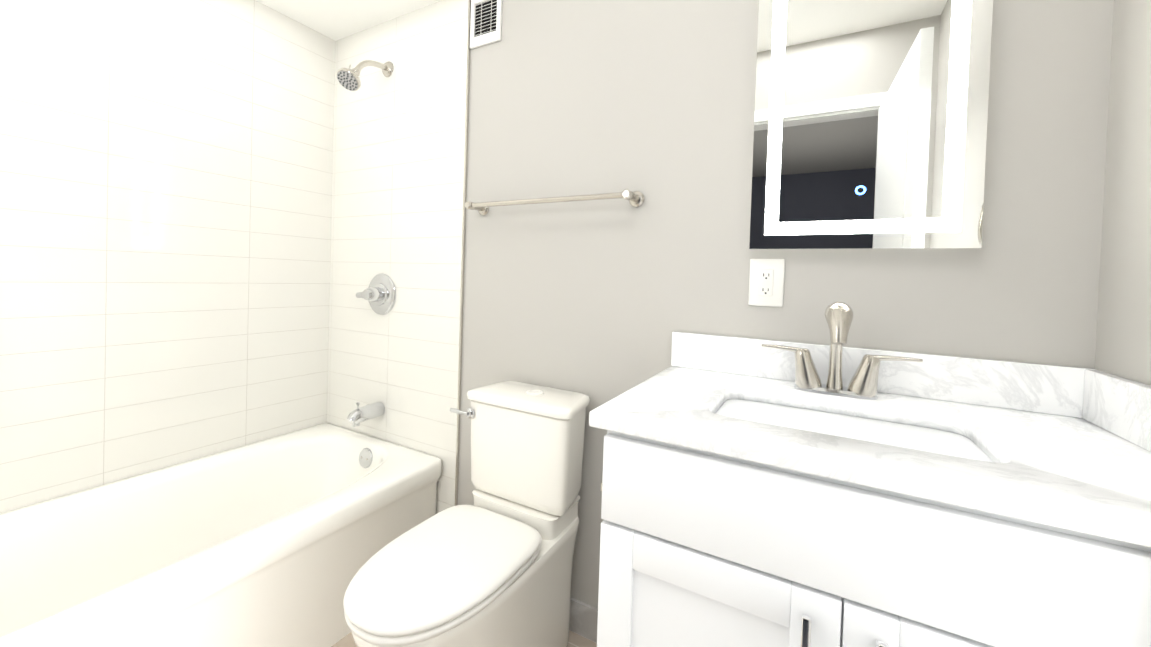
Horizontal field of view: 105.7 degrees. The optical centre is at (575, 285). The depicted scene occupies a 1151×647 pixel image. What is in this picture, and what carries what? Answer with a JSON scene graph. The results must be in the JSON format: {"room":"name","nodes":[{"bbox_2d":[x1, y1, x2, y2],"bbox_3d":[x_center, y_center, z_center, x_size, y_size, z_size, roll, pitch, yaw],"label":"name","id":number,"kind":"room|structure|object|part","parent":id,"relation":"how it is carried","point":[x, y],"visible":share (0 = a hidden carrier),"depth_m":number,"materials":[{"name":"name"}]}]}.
{"room":"bathroom","nodes":[
{"label":"bathroom","id":0,"kind":"room"},
{"bbox_2d":[256,0,440,40],"bbox_3d":[-1.115,-1.103,1.140,0.795,0.004,1.520,2,1,29],"label":"ceiling","id":1,"kind":"structure","parent":0,"point":[335,20],"depth_m":1.76,"materials":[{"name":"paint"}]},
{"bbox_2d":[331,630,596,646],"bbox_3d":[-0.467,1.146,0.781,2.640,0.100,1.720,2,1,29],"label":"floor","id":2,"kind":"structure","parent":0,"point":[576,640],"depth_m":1.34,"materials":[{"name":"tile"}]},
{"bbox_2d":[0,423,441,646],"bbox_3d":[-1.189,0.853,1.179,0.750,0.426,1.496,2,1,29],"label":"bathtub","id":3,"kind":"object","parent":2,"relation":"on","point":[280,541],"visible":0.96,"depth_m":1.29,"materials":[{"name":"white ceramic"}]},
{"bbox_2d":[343,381,589,646],"bbox_3d":[-0.279,0.709,1.149,0.415,0.773,0.669,2,1,29],"label":"toilet","id":4,"kind":"object","parent":2,"relation":"on","point":[491,566],"visible":1,"depth_m":1.15,"materials":[{"name":"white ceramic"}]},
{"bbox_3d":[-0.314,0.657,1.045,0.334,0.027,0.454,2,1,29],"label":"lid","id":5,"kind":"part","parent":4,"relation":"part of","materials":[{"name":"white plastic"}]},
{"bbox_3d":[-0.358,0.388,1.340,0.070,0.015,0.017,2,1,29],"label":"lever arm","id":6,"kind":"part","parent":4,"relation":"part of"},
{"bbox_3d":[-0.135,0.343,1.339,0.372,0.030,0.198,2,1,29],"label":"tank lid","id":7,"kind":"part","parent":4,"relation":"part of","materials":[{"name":"white ceramic"}]},
{"bbox_3d":[-0.140,0.499,1.341,0.351,0.280,0.182,2,1,29],"label":"tank","id":8,"kind":"part","parent":4,"relation":"part of","materials":[{"name":"white ceramic"}]},
{"bbox_2d":[589,302,1150,646],"bbox_3d":[0.492,0.580,0.805,0.820,1.092,0.548,2,1,29],"label":"bathroom vanity","id":9,"kind":"object","parent":2,"relation":"on","point":[775,493],"visible":1,"depth_m":0.66,"materials":[{"name":"painted wood"},{"name":"marble"}]},
{"bbox_3d":[0.202,0.721,0.704,0.242,0.461,0.008,2,1,29],"label":"door panel","id":10,"kind":"part","parent":9,"relation":"part of","materials":[{"name":"white wood"}]},
{"bbox_3d":[0.208,0.460,0.695,0.242,0.062,0.018,2,1,29],"label":"door rail","id":11,"kind":"part","parent":9,"relation":"part of","materials":[{"name":"white wood"}]},
{"bbox_3d":[0.322,0.472,0.609,0.010,0.010,0.024,2,1,29],"label":"handle post","id":12,"kind":"part","parent":9,"relation":"part of","materials":[{"name":"black metal"}]},
{"bbox_2d":[589,365,1150,603],"bbox_3d":[0.508,0.253,0.810,0.820,0.028,0.524,2,1,29],"label":"countertop","id":13,"kind":"structure","parent":9,"relation":"on","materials":[{"name":"stone"}]},
{"bbox_2d":[761,302,922,399],"bbox_3d":[0.557,0.136,0.929,0.304,0.205,0.145,2,1,29],"label":"faucet","id":14,"kind":"object","parent":13,"relation":"on","point":[839,316],"depth_m":0.94,"materials":[{"name":"silver metal"}]},
{"bbox_3d":[0.398,0.355,0.591,0.792,0.149,0.018,2,1,29],"label":"drawer","id":15,"kind":"part","parent":9,"relation":"part of","materials":[{"name":"white wood"}]},
{"bbox_3d":[0.398,0.475,0.568,0.010,0.010,0.024,2,1,29],"label":"handle post","id":16,"kind":"part","parent":9,"relation":"part of","materials":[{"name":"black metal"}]},
{"bbox_3d":[0.532,0.473,0.517,0.242,0.062,0.018,2,1,29],"label":"door rail","id":17,"kind":"part","parent":9,"relation":"part of","materials":[{"name":"white wood"}]},
{"bbox_2d":[458,0,1113,608],"bbox_3d":[-0.033,-0.172,1.468,2.640,2.540,0.100,2,1,29],"label":"wall","id":18,"kind":"structure","parent":0,"point":[598,302],"depth_m":1.22,"materials":[{"name":"paint"}]},
{"bbox_2d":[327,0,468,513],"bbox_3d":[-0.774,-0.016,1.814,0.804,2.168,0.008,2,1,29],"label":"wall tile","id":19,"kind":"structure","parent":18,"relation":"attached to","point":[398,171],"depth_m":1.77,"materials":[{"name":"white tile"}]},
{"bbox_2d":[337,60,392,90],"bbox_3d":[-0.825,-0.839,1.715,0.086,0.181,0.215,2,1,29],"label":"shower head","id":20,"kind":"object","parent":19,"relation":"attached to","point":[348,79],"visible":1,"depth_m":1.67},
{"bbox_3d":[-0.817,-0.865,1.743,0.020,0.087,0.146,2,1,29],"label":"arm","id":21,"kind":"part","parent":20,"relation":"part of"},
{"bbox_2d":[347,402,384,426],"bbox_3d":[-0.857,0.513,1.772,0.062,0.091,0.144,2,1,29],"label":"spout","id":22,"kind":"object","parent":19,"relation":"attached to","point":[356,417],"visible":1,"depth_m":1.75,"materials":[{"name":"silver metal"}]},
{"bbox_2d":[356,274,395,314],"bbox_3d":[-0.830,0.036,1.796,0.172,0.172,0.076,2,1,29],"label":"valve","id":23,"kind":"object","parent":19,"relation":"attached to","point":[379,294],"visible":1,"depth_m":1.80,"materials":[{"name":"silver metal"}]},
{"bbox_3d":[-0.865,0.037,1.789,0.080,0.031,0.030,2,1,29],"label":"lever","id":24,"kind":"part","parent":23,"relation":"part of","materials":[{"name":"silver metal"}]},
{"bbox_2d":[455,0,470,505],"bbox_3d":[-0.420,-0.001,1.618,0.007,2.168,0.010,2,1,29],"label":"trim","id":25,"kind":"structure","parent":18,"relation":"attached to","point":[462,264],"depth_m":1.61,"materials":[{"name":"silver metal"}]},
{"bbox_2d":[470,0,501,48],"bbox_3d":[-0.320,-1.029,1.562,0.138,0.328,0.012,2,1,29],"label":"air vent","id":26,"kind":"object","parent":18,"relation":"in","point":[486,22],"visible":1,"depth_m":1.56,"materials":[{"name":"white"}]},
{"bbox_3d":[-0.372,-1.031,1.592,0.017,0.328,0.010,2,1,29],"label":"frame","id":27,"kind":"part","parent":26,"relation":"part of","materials":[{"name":"white"}]},
{"bbox_3d":[-0.324,-0.883,1.565,0.104,0.036,0.010,2,1,29],"label":"frame","id":28,"kind":"part","parent":26,"relation":"part of","materials":[{"name":"white"}]},
{"bbox_3d":[-0.319,-1.029,1.563,0.104,0.014,0.010,2,1,29],"label":"frame","id":29,"kind":"part","parent":26,"relation":"part of","materials":[{"name":"white"}]},
{"bbox_3d":[-0.266,-1.027,1.534,0.017,0.328,0.010,2,1,29],"label":"frame","id":30,"kind":"part","parent":26,"relation":"part of","materials":[{"name":"white"}]},
{"bbox_2d":[465,189,643,214],"bbox_3d":[-0.096,-0.266,1.395,0.633,0.048,0.088,2,1,29],"label":"towel rail","id":31,"kind":"object","parent":18,"relation":"attached to","point":[635,198],"visible":1,"depth_m":1.32,"materials":[{"name":"silver metal"}]},
{"bbox_3d":[-0.354,-0.277,1.532,0.028,0.028,0.078,2,1,29],"label":"post","id":32,"kind":"part","parent":31,"relation":"part of","materials":[{"name":"silver metal"}]},
{"bbox_3d":[0.158,-0.256,1.250,0.028,0.028,0.078,2,1,29],"label":"post","id":33,"kind":"part","parent":31,"relation":"part of","materials":[{"name":"silver metal"}]},
{"bbox_2d":[569,597,597,642],"bbox_3d":[-0.091,1.047,1.436,0.821,0.100,0.009,2,1,29],"label":"baseboard","id":34,"kind":"structure","parent":18,"relation":"attached to","point":[583,619],"depth_m":1.37,"materials":[{"name":"wood"}]},
{"bbox_2d":[748,259,784,306],"bbox_3d":[0.489,-0.008,1.117,0.082,0.122,0.010,2,1,29],"label":"electrical outlet","id":35,"kind":"object","parent":18,"relation":"attached to","point":[766,282],"visible":1,"depth_m":1.11,"materials":[{"name":"white plastic"}]},
{"bbox_2d":[749,0,992,248],"bbox_3d":[0.657,-0.457,1.009,0.446,0.745,0.037,2,1,29],"label":"mirror","id":36,"kind":"object","parent":18,"relation":"attached to","point":[870,123],"visible":0.98,"depth_m":0.99,"materials":[{"name":"white mirror"}]},
{"bbox_2d":[671,331,1098,419],"bbox_3d":[0.632,0.192,1.029,0.820,0.095,0.020,2,1,29],"label":"backsplash","id":37,"kind":"structure","parent":18,"relation":"attached to","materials":[{"name":"stone"}]},
{"bbox_2d":[1095,0,1150,385],"bbox_3d":[0.663,-0.127,0.102,0.100,2.540,1.620,2,1,29],"label":"wall","id":38,"kind":"structure","parent":0,"point":[1123,342],"depth_m":0.77,"materials":[{"name":"paint"}]},
{"bbox_3d":[-1.560,-0.220,1.327,0.100,2.540,1.620,2,1,29],"label":"wall","id":39,"kind":"structure","parent":0,"visible":0},
{"bbox_2d":[0,0,335,513],"bbox_3d":[-1.494,-0.032,1.348,0.008,2.168,1.520,2,1,29],"label":"wall tile","id":40,"kind":"structure","parent":39,"relation":"attached to","point":[166,169],"depth_m":1.47,"materials":[{"name":"white tile"}]}
]}

